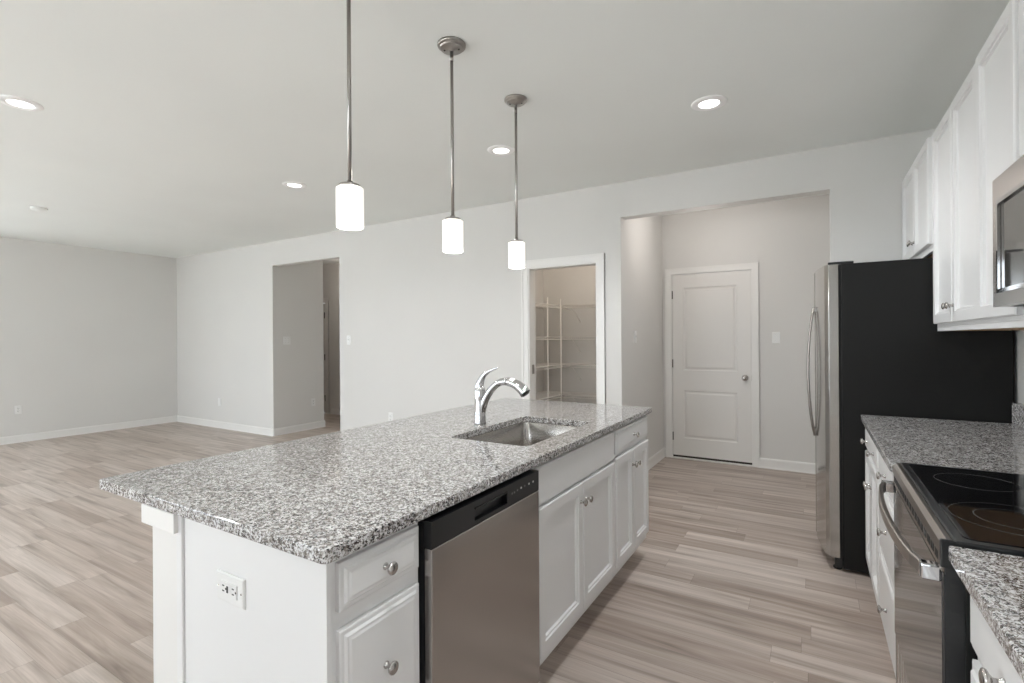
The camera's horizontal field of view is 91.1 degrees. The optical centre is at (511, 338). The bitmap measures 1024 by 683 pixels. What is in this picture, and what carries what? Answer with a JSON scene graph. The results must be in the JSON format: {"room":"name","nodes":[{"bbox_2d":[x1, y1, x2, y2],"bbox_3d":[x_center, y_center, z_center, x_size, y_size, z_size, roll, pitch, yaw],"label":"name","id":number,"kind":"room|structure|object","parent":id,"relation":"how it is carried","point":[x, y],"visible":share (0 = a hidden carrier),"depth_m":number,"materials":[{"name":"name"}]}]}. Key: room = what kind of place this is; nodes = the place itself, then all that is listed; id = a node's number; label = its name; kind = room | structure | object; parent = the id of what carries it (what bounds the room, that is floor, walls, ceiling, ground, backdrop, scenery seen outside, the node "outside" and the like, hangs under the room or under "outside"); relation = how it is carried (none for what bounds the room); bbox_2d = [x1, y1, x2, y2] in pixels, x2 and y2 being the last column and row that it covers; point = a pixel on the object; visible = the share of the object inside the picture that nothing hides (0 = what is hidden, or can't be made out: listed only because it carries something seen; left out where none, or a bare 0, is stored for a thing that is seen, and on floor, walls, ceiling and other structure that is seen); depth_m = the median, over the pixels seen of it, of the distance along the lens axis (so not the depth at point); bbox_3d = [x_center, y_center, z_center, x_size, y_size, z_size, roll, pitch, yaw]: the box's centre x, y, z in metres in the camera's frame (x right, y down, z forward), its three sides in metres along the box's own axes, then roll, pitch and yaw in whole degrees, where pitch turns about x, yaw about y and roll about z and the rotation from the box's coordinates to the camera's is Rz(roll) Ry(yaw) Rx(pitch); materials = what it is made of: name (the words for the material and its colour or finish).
{"room":"kitchen","nodes":[
{"label":"kitchen","id":0,"kind":"room"},
{"bbox_2d":[0,237,177,436],"bbox_3d":[-6.950,0.030,6.314,0.120,2.735,9.120,0,0,31],"label":"wall","id":1,"kind":"structure","parent":0,"point":[88,336],"depth_m":7.33,"materials":[{"name":"beige paint"}]},
{"bbox_2d":[14,405,21,414],"bbox_3d":[-6.619,0.956,6.732,0.009,0.117,0.072,0,0,31],"label":"outlet","id":2,"kind":"object","parent":1,"relation":"attached to","point":[17,409],"visible":1,"depth_m":6.73,"materials":[{"name":"white plastic"}]},
{"bbox_2d":[0,415,176,444],"bbox_3d":[-7.382,1.350,5.444,0.019,0.102,6.935,0,0,31],"label":"baseboard","id":3,"kind":"structure","parent":1,"relation":"attached to","point":[138,423],"depth_m":7.32,"materials":[{"name":"white paint"}]},
{"bbox_2d":[141,503,177,682],"bbox_3d":[-0.358,0.913,2.435,0.198,0.884,2.422,0,0,31],"label":"column","id":4,"kind":"structure","parent":0,"point":[165,524],"depth_m":1.41,"materials":[{"name":"white paint"}]},
{"bbox_2d":[177,516,185,682],"bbox_3d":[-0.898,0.917,1.369,0.028,0.882,0.014,0,0,31],"label":"trim","id":5,"kind":"structure","parent":4,"relation":"attached to","point":[181,659],"depth_m":1.36,"materials":[{"name":"white paint"}]},
{"bbox_2d":[280,261,323,427],"bbox_3d":[-3.168,0.006,7.520,0.120,2.735,0.730,0,0,31],"label":"wall","id":6,"kind":"structure","parent":0,"point":[301,285],"depth_m":7.48,"materials":[{"name":"beige paint"}]},
{"bbox_2d":[283,336,290,344],"bbox_3d":[-3.249,0.029,7.254,0.016,0.117,0.118,0,0,31],"label":"light switch","id":7,"kind":"object","parent":6,"relation":"attached to","point":[286,339],"visible":1,"depth_m":7.25,"materials":[{"name":"white plastic"}]},
{"bbox_2d":[274,420,325,435],"bbox_3d":[-3.177,1.322,7.472,0.139,0.102,0.869,0,0,31],"label":"baseboard","id":8,"kind":"structure","parent":6,"relation":"attached to","point":[319,424],"depth_m":7.41,"materials":[{"name":"white paint"}]},
{"bbox_2d":[323,263,339,413],"bbox_3d":[-2.883,0.004,8.970,4.123,2.735,0.120,0,0,31],"label":"wall","id":9,"kind":"structure","parent":0,"point":[330,271],"depth_m":9.11,"materials":[{"name":"beige paint"}]},
{"bbox_2d":[323,304,324,411],"bbox_3d":[-3.757,0.362,9.452,0.794,2.010,0.067,0,0,31],"label":"door","id":10,"kind":"structure","parent":9,"relation":"in","point":[323,304],"depth_m":9.27,"materials":[{"name":"white paint"}]},
{"bbox_2d":[323,298,328,413],"bbox_3d":[-3.747,0.317,9.479,1.000,2.120,0.138,0,0,31],"label":"door frame","id":11,"kind":"structure","parent":9,"relation":"attached to","point":[325,300],"depth_m":9.19,"materials":[{"name":"white paint"}]},
{"bbox_2d":[331,408,339,414],"bbox_3d":[-2.264,1.316,8.523,2.375,0.102,0.019,0,0,31],"label":"baseboard","id":12,"kind":"structure","parent":9,"relation":"attached to","point":[333,411],"depth_m":9.07,"materials":[{"name":"white paint"}]},
{"bbox_2d":[0,412,895,682],"bbox_3d":[-2.592,1.394,3.705,10.263,0.050,9.120,0,0,31],"label":"floor","id":13,"kind":"structure","parent":0,"point":[731,579],"depth_m":2.76,"materials":[{"name":"brown wood"}]},
{"bbox_2d":[185,518,419,682],"bbox_3d":[-0.544,0.914,1.332,0.615,0.884,0.301,0,0,31],"label":"base cabinet","id":14,"kind":"object","parent":13,"relation":"on","point":[375,587],"depth_m":1.19,"materials":[{"name":"white paint"}]},
{"bbox_2d":[217,569,245,609],"bbox_3d":[-0.697,0.620,1.241,0.117,0.072,0.010,0,0,31],"label":"outlet","id":15,"kind":"object","parent":14,"relation":"attached to","point":[231,588],"visible":1,"depth_m":1.23,"materials":[{"name":"white plastic"}]},
{"bbox_2d":[221,580,236,599],"bbox_3d":[-0.698,0.620,1.239,0.068,0.034,0.003,0,0,31],"label":"receptacle","id":16,"kind":"object","parent":15,"relation":"attached to","point":[228,587],"depth_m":1.24,"materials":[{"name":"white plastic"}]},
{"bbox_2d":[418,470,539,682],"bbox_3d":[-0.297,0.916,1.720,0.570,0.866,0.608,0,0,31],"label":"dishwasher","id":17,"kind":"object","parent":13,"relation":"on","point":[478,569],"visible":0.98,"depth_m":1.52,"materials":[{"name":"silver metal"}]},
{"bbox_2d":[547,297,548,399],"bbox_3d":[0.412,0.438,5.760,0.028,1.824,0.028,0,0,31],"label":"pole","id":18,"kind":"object","parent":13,"relation":"on","point":[547,297],"visible":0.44,"depth_m":5.75,"materials":[{"name":"white metal"}]},
{"bbox_2d":[560,299,561,400],"bbox_3d":[0.589,0.436,6.027,0.028,1.824,0.028,0,0,31],"label":"pole","id":19,"kind":"object","parent":13,"relation":"on","point":[560,299],"visible":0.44,"depth_m":6.02,"materials":[{"name":"white metal"}]},
{"bbox_2d":[530,431,614,664],"bbox_3d":[0.075,0.910,2.365,0.614,0.884,0.879,0,0,31],"label":"base cabinet","id":20,"kind":"object","parent":13,"relation":"on","point":[576,490],"visible":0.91,"depth_m":2.17,"materials":[{"name":"white paint"}]},
{"bbox_2d":[602,416,648,590],"bbox_3d":[0.459,0.907,3.004,0.614,0.884,0.608,0,0,31],"label":"base cabinet","id":21,"kind":"object","parent":13,"relation":"on","point":[630,460],"visible":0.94,"depth_m":2.83,"materials":[{"name":"white paint"}]},
{"bbox_2d":[100,398,651,563],"bbox_3d":[-0.217,0.454,2.374,1.081,0.031,2.465,0,0,31],"label":"countertop","id":22,"kind":"structure","parent":21,"relation":"on","point":[324,498],"depth_m":1.62,"materials":[{"name":"stone"}]},
{"bbox_2d":[474,367,529,426],"bbox_3d":[-0.054,0.288,2.459,0.316,0.299,0.068,0,0,31],"label":"faucet","id":23,"kind":"object","parent":22,"relation":"on","point":[482,397],"visible":1,"depth_m":2.49,"materials":[{"name":"silver metal"}]},
{"bbox_2d":[467,422,579,445],"bbox_3d":[0.067,0.571,2.431,0.436,0.204,0.726,0,0,31],"label":"sink","id":24,"kind":"object","parent":22,"relation":"in","point":[523,433],"visible":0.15,"depth_m":2.74,"materials":[{"name":"silver metal"}]},
{"bbox_2d":[672,456,751,466],"bbox_3d":[2.177,1.332,5.480,0.814,0.012,0.110,0,0,31],"label":"threshold","id":25,"kind":"object","parent":13,"relation":"on","point":[673,456],"visible":0.56,"depth_m":5.42,"materials":[{"name":"white paint"}]},
{"bbox_2d":[860,428,880,605],"bbox_3d":[2.051,0.897,2.357,0.661,0.884,0.663,0,0,31],"label":"base cabinet","id":26,"kind":"object","parent":13,"relation":"on","point":[871,483],"visible":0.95,"depth_m":2.47,"materials":[{"name":"white paint"}]},
{"bbox_2d":[861,415,1023,473],"bbox_3d":[1.905,0.440,2.103,0.650,0.031,1.252,0,0,31],"label":"countertop","id":27,"kind":"structure","parent":26,"relation":"on","point":[987,446],"depth_m":2.04,"materials":[{"name":"stone"}]},
{"bbox_2d":[876,453,895,676],"bbox_3d":[1.730,0.899,1.822,0.661,0.884,0.583,0,0,31],"label":"base cabinet","id":28,"kind":"object","parent":13,"relation":"on","point":[886,608],"visible":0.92,"depth_m":1.96,"materials":[{"name":"white paint"}]},
{"bbox_2d":[807,258,1013,573],"bbox_3d":[2.350,0.445,3.117,0.896,1.783,0.876,0,0,31],"label":"refrigerator","id":29,"kind":"object","parent":13,"relation":"on","point":[880,350],"visible":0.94,"depth_m":2.80,"materials":[{"name":"black metal"}]},
{"bbox_2d":[878,463,1023,682],"bbox_3d":[1.353,0.793,1.246,0.696,1.100,0.774,0,0,31],"label":"range","id":30,"kind":"object","parent":13,"relation":"on","point":[937,508],"visible":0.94,"depth_m":1.24,"materials":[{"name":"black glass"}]},
{"bbox_2d":[900,463,1023,556],"bbox_3d":[1.387,0.434,1.225,0.613,0.026,0.774,0,0,31],"label":"cooktop","id":31,"kind":"object","parent":30,"relation":"in","point":[982,510],"depth_m":1.27,"materials":[{"name":"black glass"}]},
{"bbox_2d":[970,595,1022,682],"bbox_3d":[1.024,0.904,0.623,0.639,0.884,0.616,0,0,31],"label":"base cabinet","id":32,"kind":"object","parent":13,"relation":"on","point":[993,665],"visible":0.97,"depth_m":0.89,"materials":[{"name":"white paint"}]},
{"bbox_2d":[949,546,1023,682],"bbox_3d":[0.714,0.448,0.103,0.635,0.031,1.828,0,0,31],"label":"countertop","id":33,"kind":"structure","parent":32,"relation":"on","point":[994,581],"depth_m":0.87,"materials":[{"name":"stone"}]},
{"bbox_2d":[0,0,1009,264],"bbox_3d":[-2.611,-1.416,3.705,10.263,0.100,9.120,0,0,31],"label":"ceiling","id":34,"kind":"structure","parent":0,"point":[164,128],"depth_m":2.87,"materials":[{"name":"paint"}]},
{"bbox_2d":[0,95,43,110],"bbox_3d":[-2.847,-1.359,2.909,0.200,0.010,0.200,0,0,31],"label":"recessed light","id":35,"kind":"object","parent":34,"relation":"in","point":[17,102],"visible":1,"depth_m":2.90,"materials":[{"name":"white"}]},
{"bbox_2d":[30,206,47,211],"bbox_3d":[-4.894,-1.339,5.198,0.140,0.024,0.140,0,0,31],"label":"smoke detector","id":36,"kind":"object","parent":34,"relation":"attached to","point":[35,208],"visible":1,"depth_m":5.17,"materials":[{"name":"paint"}]},
{"bbox_2d":[282,181,305,187],"bbox_3d":[-1.938,-1.365,4.474,0.200,0.010,0.200,0,0,31],"label":"recessed light","id":37,"kind":"object","parent":34,"relation":"in","point":[292,184],"visible":1,"depth_m":4.45,"materials":[{"name":"white"}]},
{"bbox_2d":[336,0,363,229],"bbox_3d":[-0.595,-0.892,1.837,0.132,0.974,0.132,0,0,31],"label":"pendant light","id":38,"kind":"object","parent":34,"relation":"hanging from","point":[349,194],"visible":1,"depth_m":1.82,"materials":[{"name":"white glass"}]},
{"bbox_2d":[437,36,465,252],"bbox_3d":[-0.281,-0.894,2.359,0.132,0.974,0.132,0,0,31],"label":"pendant light","id":39,"kind":"object","parent":34,"relation":"hanging from","point":[452,226],"visible":1,"depth_m":2.34,"materials":[{"name":"white glass"}]},
{"bbox_2d":[487,145,514,154],"bbox_3d":[-0.081,-1.377,3.683,0.200,0.010,0.200,0,0,31],"label":"recessed light","id":40,"kind":"object","parent":34,"relation":"in","point":[496,149],"visible":1,"depth_m":3.67,"materials":[{"name":"white"}]},
{"bbox_2d":[504,94,526,268],"bbox_3d":[0.025,-0.896,2.905,0.132,0.974,0.132,0,0,31],"label":"pendant light","id":41,"kind":"object","parent":34,"relation":"hanging from","point":[516,247],"visible":1,"depth_m":2.88,"materials":[{"name":"white glass"}]},
{"bbox_2d":[691,95,726,110],"bbox_3d":[1.163,-1.385,2.965,0.200,0.010,0.200,0,0,31],"label":"recessed light","id":42,"kind":"object","parent":34,"relation":"in","point":[710,102],"visible":1,"depth_m":2.95,"materials":[{"name":"white"}]},
{"bbox_2d":[535,270,543,399],"bbox_3d":[0.016,-0.015,5.957,0.120,2.735,1.325,0,0,31],"label":"wall","id":43,"kind":"structure","parent":0,"point":[539,325],"depth_m":6.40,"materials":[{"name":"beige paint"}]},
{"bbox_2d":[535,302,569,309],"bbox_3d":[0.236,-0.377,5.824,0.381,0.038,1.285,0,0,31],"label":"wire shelf","id":44,"kind":"object","parent":43,"relation":"attached to","point":[537,305],"visible":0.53,"depth_m":5.85,"materials":[{"name":"white metal"}]},
{"bbox_2d":[536,337,568,339],"bbox_3d":[0.238,-0.001,5.824,0.381,0.038,1.285,0,0,31],"label":"wire shelf","id":45,"kind":"object","parent":43,"relation":"attached to","point":[538,338],"visible":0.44,"depth_m":5.80,"materials":[{"name":"white metal"}]},
{"bbox_2d":[536,391,570,400],"bbox_3d":[0.243,0.693,5.824,0.381,0.038,1.285,0,0,31],"label":"wire shelf","id":46,"kind":"object","parent":43,"relation":"attached to","point":[541,395],"visible":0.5,"depth_m":6.04,"materials":[{"name":"white metal"}]},
{"bbox_2d":[536,363,570,370],"bbox_3d":[0.241,0.333,5.824,0.381,0.038,1.285,0,0,31],"label":"wire shelf","id":47,"kind":"object","parent":43,"relation":"attached to","point":[538,365],"visible":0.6,"depth_m":5.99,"materials":[{"name":"white metal"}]},
{"bbox_2d":[177,129,935,430],"bbox_3d":[-1.287,-0.007,5.897,10.023,2.735,0.120,0,0,31],"label":"wall","id":48,"kind":"structure","parent":0,"point":[423,322],"depth_m":5.48,"materials":[{"name":"beige paint"}]},
{"bbox_2d":[177,415,273,435],"bbox_3d":[-2.317,1.317,6.439,7.683,0.102,0.019,0,0,31],"label":"baseboard","id":49,"kind":"structure","parent":48,"relation":"attached to","point":[204,422],"depth_m":7.64,"materials":[{"name":"white paint"}]},
{"bbox_2d":[347,335,350,344],"bbox_3d":[-2.041,0.019,6.270,0.072,0.117,0.016,0,0,31],"label":"light switch","id":50,"kind":"object","parent":48,"relation":"attached to","point":[348,336],"visible":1,"depth_m":6.26,"materials":[{"name":"white plastic"}]},
{"bbox_2d":[388,412,392,420],"bbox_3d":[-1.429,0.932,5.910,0.072,0.117,0.009,0,0,31],"label":"outlet","id":51,"kind":"object","parent":48,"relation":"attached to","point":[390,415],"visible":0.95,"depth_m":5.91,"materials":[{"name":"white plastic"}]},
{"bbox_2d":[521,253,605,403],"bbox_3d":[0.501,0.289,4.816,0.866,2.120,0.139,0,0,31],"label":"door frame","id":52,"kind":"structure","parent":48,"relation":"attached to","point":[528,332],"depth_m":4.87,"materials":[{"name":"white paint"}]},
{"bbox_2d":[625,215,663,458],"bbox_3d":[1.324,-0.024,5.173,0.120,2.735,1.325,0,0,31],"label":"wall","id":53,"kind":"structure","parent":0,"point":[643,236],"depth_m":5.13,"materials":[{"name":"beige paint"}]},
{"bbox_2d":[634,331,636,342],"bbox_3d":[1.186,-0.015,4.810,0.016,0.117,0.072,0,0,31],"label":"light switch","id":54,"kind":"object","parent":53,"relation":"attached to","point":[635,332],"visible":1,"depth_m":4.81,"materials":[{"name":"white plastic"}]},
{"bbox_2d":[648,448,664,469],"bbox_3d":[1.361,1.292,5.086,0.019,0.102,1.445,0,0,31],"label":"baseboard","id":55,"kind":"structure","parent":53,"relation":"attached to","point":[652,461],"depth_m":5.39,"materials":[{"name":"white paint"}]},
{"bbox_2d":[543,194,829,462],"bbox_3d":[2.045,-0.029,5.583,3.985,2.735,0.120,0,0,31],"label":"wall","id":56,"kind":"structure","parent":0,"point":[789,240],"depth_m":5.17,"materials":[{"name":"beige paint"}]},
{"bbox_2d":[562,304,595,322],"bbox_3d":[1.100,-0.298,5.897,0.999,0.208,0.299,0,0,31],"label":"wire shelf","id":57,"kind":"object","parent":56,"relation":"attached to","point":[580,305],"visible":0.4,"depth_m":5.95,"materials":[{"name":"white metal"}]},
{"bbox_2d":[562,363,595,379],"bbox_3d":[1.104,0.412,5.897,0.999,0.208,0.299,0,0,31],"label":"wire shelf","id":58,"kind":"object","parent":56,"relation":"attached to","point":[571,364],"visible":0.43,"depth_m":5.98,"materials":[{"name":"white metal"}]},
{"bbox_2d":[562,336,595,352],"bbox_3d":[1.102,0.078,5.897,0.999,0.208,0.299,0,0,31],"label":"wire shelf","id":59,"kind":"object","parent":56,"relation":"attached to","point":[578,336],"visible":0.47,"depth_m":5.90,"materials":[{"name":"white metal"}]},
{"bbox_2d":[562,392,596,401],"bbox_3d":[1.107,0.772,5.897,0.999,0.208,0.299,0,0,31],"label":"wire shelf","id":60,"kind":"object","parent":56,"relation":"attached to","point":[572,393],"visible":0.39,"depth_m":6.00,"materials":[{"name":"white metal"}]},
{"bbox_2d":[672,270,751,464],"bbox_3d":[2.147,0.306,5.449,0.820,2.039,0.108,0,0,31],"label":"door","id":61,"kind":"structure","parent":56,"relation":"in","point":[712,359],"depth_m":5.45,"materials":[{"name":"white paint"}]},
{"bbox_2d":[665,262,759,467],"bbox_3d":[2.179,0.276,5.494,0.954,2.124,0.138,0,0,31],"label":"door frame","id":62,"kind":"structure","parent":56,"relation":"attached to","point":[754,267],"depth_m":5.35,"materials":[{"name":"white paint"}]},
{"bbox_2d":[664,448,815,473],"bbox_3d":[2.723,1.283,5.101,2.340,0.102,0.019,0,0,31],"label":"baseboard","id":63,"kind":"structure","parent":56,"relation":"attached to","point":[785,465],"depth_m":5.06,"materials":[{"name":"white paint"}]},
{"bbox_2d":[772,332,779,343],"bbox_3d":[2.689,-0.007,5.118,0.072,0.117,0.016,0,0,31],"label":"light switch","id":64,"kind":"object","parent":56,"relation":"attached to","point":[775,335],"visible":1,"depth_m":5.12,"materials":[{"name":"white plastic"}]},
{"bbox_2d":[1013,330,1023,403],"bbox_3d":[1.748,-0.027,1.097,0.120,2.735,9.120,0,0,31],"label":"wall","id":65,"kind":"structure","parent":0,"point":[1018,335],"depth_m":2.50,"materials":[{"name":"beige paint"}]},
{"bbox_2d":[902,137,932,259],"bbox_3d":[2.574,-0.772,2.970,0.378,0.610,0.918,0,0,31],"label":"upper cabinet","id":66,"kind":"object","parent":65,"relation":"attached to","point":[917,210],"visible":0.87,"depth_m":2.95,"materials":[{"name":"white paint"}]},
{"bbox_2d":[932,64,1023,330],"bbox_3d":[2.127,-0.556,2.208,0.363,1.036,0.847,0,0,31],"label":"upper cabinet","id":67,"kind":"object","parent":65,"relation":"attached to","point":[954,138],"visible":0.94,"depth_m":2.23,"materials":[{"name":"white paint"}]},
{"bbox_2d":[975,0,1023,328],"bbox_3d":[1.805,-0.554,1.647,0.338,1.036,0.442,0,0,31],"label":"upper cabinet","id":68,"kind":"object","parent":65,"relation":"attached to","point":[997,62],"visible":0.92,"depth_m":1.77,"materials":[{"name":"white paint"}]},
{"bbox_2d":[1012,403,1023,427],"bbox_3d":[2.169,0.372,1.944,0.032,0.102,1.252,0,0,31],"label":"backsplash","id":69,"kind":"structure","parent":65,"relation":"attached to","point":[1017,408],"depth_m":2.42,"materials":[{"name":"stone"}]},
{"bbox_2d":[1018,0,1023,157],"bbox_3d":[1.480,-0.782,1.132,0.363,0.574,0.770,0,0,31],"label":"upper cabinet","id":70,"kind":"object","parent":65,"relation":"attached to","point":[1020,2],"visible":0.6,"depth_m":1.51,"materials":[{"name":"white paint"}]},
{"bbox_2d":[992,155,1023,306],"bbox_3d":[1.452,-0.290,1.150,0.432,0.398,0.764,0,0,31],"label":"microwave","id":71,"kind":"object","parent":70,"relation":"attached to","point":[1008,187],"visible":1,"depth_m":1.45,"materials":[{"name":"silver metal"}]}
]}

